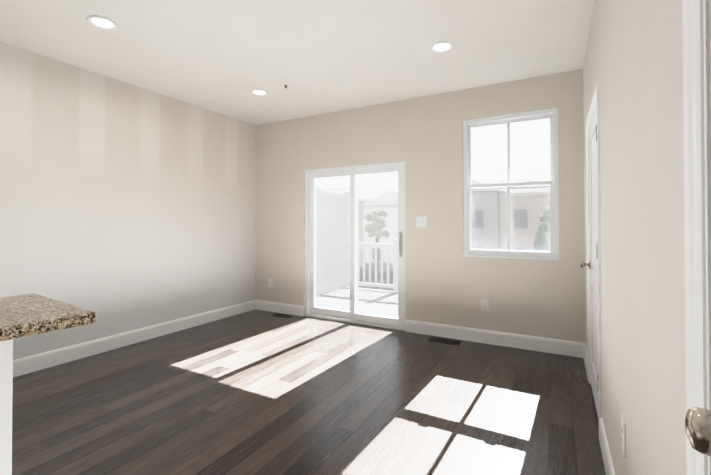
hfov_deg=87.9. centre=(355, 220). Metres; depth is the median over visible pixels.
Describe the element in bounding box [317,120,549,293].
outdoor backdrop
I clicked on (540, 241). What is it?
conifer tree
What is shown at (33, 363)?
baseboard
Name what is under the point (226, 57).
ceiling
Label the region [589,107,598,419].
door
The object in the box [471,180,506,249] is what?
house
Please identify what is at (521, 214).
house
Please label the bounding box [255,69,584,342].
wall
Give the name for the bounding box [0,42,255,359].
wall
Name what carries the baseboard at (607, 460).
attached to the wall at (633, 64)
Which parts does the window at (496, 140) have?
window sashes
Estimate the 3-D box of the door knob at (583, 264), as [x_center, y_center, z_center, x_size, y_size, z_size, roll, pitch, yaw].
[1.787,0.341,2.869,0.071,0.066,0.066,0,-1,29]
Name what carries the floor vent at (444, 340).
in the floor
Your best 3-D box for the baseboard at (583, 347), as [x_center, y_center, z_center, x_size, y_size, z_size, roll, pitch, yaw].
[2.017,1.224,3.223,0.014,0.140,0.524,0,-1,29]
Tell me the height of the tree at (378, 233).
5.062 m
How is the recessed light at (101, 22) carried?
in the ceiling
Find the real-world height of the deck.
2.235 m
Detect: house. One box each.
[319,187,369,266]
[361,190,397,264]
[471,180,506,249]
[500,178,549,251]
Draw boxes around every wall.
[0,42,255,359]
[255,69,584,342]
[583,0,686,474]
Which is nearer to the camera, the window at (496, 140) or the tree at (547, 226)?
the window at (496, 140)
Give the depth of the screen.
3.89 m
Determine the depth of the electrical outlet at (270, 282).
5.34 m
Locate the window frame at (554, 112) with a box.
[463,108,558,259]
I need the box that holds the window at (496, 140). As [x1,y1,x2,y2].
[468,114,553,254]
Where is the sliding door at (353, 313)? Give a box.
[310,165,402,326]
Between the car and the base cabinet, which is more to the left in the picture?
the base cabinet
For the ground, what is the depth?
26.45 m
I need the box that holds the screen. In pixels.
[471,188,549,251]
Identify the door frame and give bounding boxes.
[305,161,405,330]
[586,82,601,419]
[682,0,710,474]
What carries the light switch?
attached to the wall at (447, 282)
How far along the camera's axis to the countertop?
1.42 m
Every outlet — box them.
[268,278,272,286]
[481,299,488,311]
[621,414,625,457]
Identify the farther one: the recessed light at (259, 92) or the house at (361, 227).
the house at (361, 227)
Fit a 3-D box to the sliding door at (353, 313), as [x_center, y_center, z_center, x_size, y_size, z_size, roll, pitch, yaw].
[-0.025,0.303,4.777,1.408,1.934,0.102,0,-1,33]
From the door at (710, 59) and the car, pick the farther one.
the car
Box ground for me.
[321,278,393,293]
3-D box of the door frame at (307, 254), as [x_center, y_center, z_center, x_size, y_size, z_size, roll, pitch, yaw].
[-0.025,0.303,4.776,1.480,2.012,0.120,0,-1,29]
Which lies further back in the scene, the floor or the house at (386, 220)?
the house at (386, 220)
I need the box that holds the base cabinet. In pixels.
[0,339,12,474]
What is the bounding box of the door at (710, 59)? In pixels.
[709,0,710,139]
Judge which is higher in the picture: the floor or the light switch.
the light switch
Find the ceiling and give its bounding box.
[0,0,594,124]
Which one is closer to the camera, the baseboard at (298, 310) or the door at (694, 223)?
the door at (694, 223)
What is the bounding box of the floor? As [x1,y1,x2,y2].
[12,309,605,474]
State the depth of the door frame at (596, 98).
2.18 m
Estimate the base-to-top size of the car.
1.452 m
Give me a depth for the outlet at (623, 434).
1.40 m
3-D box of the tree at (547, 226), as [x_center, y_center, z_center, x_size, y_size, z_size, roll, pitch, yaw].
[11.218,1.857,20.904,1.470,5.627,1.609,0,-1,29]
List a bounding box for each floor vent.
[272,313,292,317]
[428,337,460,344]
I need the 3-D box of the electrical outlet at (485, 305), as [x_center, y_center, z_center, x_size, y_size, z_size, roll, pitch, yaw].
[1.372,0.901,3.920,0.080,0.128,0.008,0,-1,29]
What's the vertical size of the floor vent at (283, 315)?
0.006 m
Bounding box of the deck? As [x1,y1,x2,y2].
[315,187,397,317]
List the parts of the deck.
railing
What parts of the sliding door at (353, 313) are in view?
handle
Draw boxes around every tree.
[364,209,389,289]
[531,225,549,250]
[539,205,549,232]
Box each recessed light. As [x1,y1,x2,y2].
[86,15,117,29]
[250,89,267,95]
[430,41,453,52]
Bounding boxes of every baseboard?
[13,300,256,377]
[257,300,303,315]
[405,320,580,357]
[581,343,587,378]
[599,417,614,474]
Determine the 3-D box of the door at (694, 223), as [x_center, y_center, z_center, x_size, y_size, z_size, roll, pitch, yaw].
[0.466,0.213,0.237,0.175,2.102,0.934,0,-1,29]
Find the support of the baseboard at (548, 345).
attached to the wall at (447, 282)
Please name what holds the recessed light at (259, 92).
in the ceiling
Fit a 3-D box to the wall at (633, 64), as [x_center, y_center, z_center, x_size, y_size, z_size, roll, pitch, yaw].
[0.685,-0.102,0.605,0.180,2.740,6.500,0,-1,29]
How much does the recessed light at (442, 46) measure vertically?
0.009 m
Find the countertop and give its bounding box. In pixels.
[0,293,95,340]
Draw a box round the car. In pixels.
[360,261,392,283]
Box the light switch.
[416,216,426,226]
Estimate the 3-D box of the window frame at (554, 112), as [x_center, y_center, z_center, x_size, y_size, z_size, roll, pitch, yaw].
[1.604,-0.360,3.865,0.920,1.500,0.122,0,-1,29]

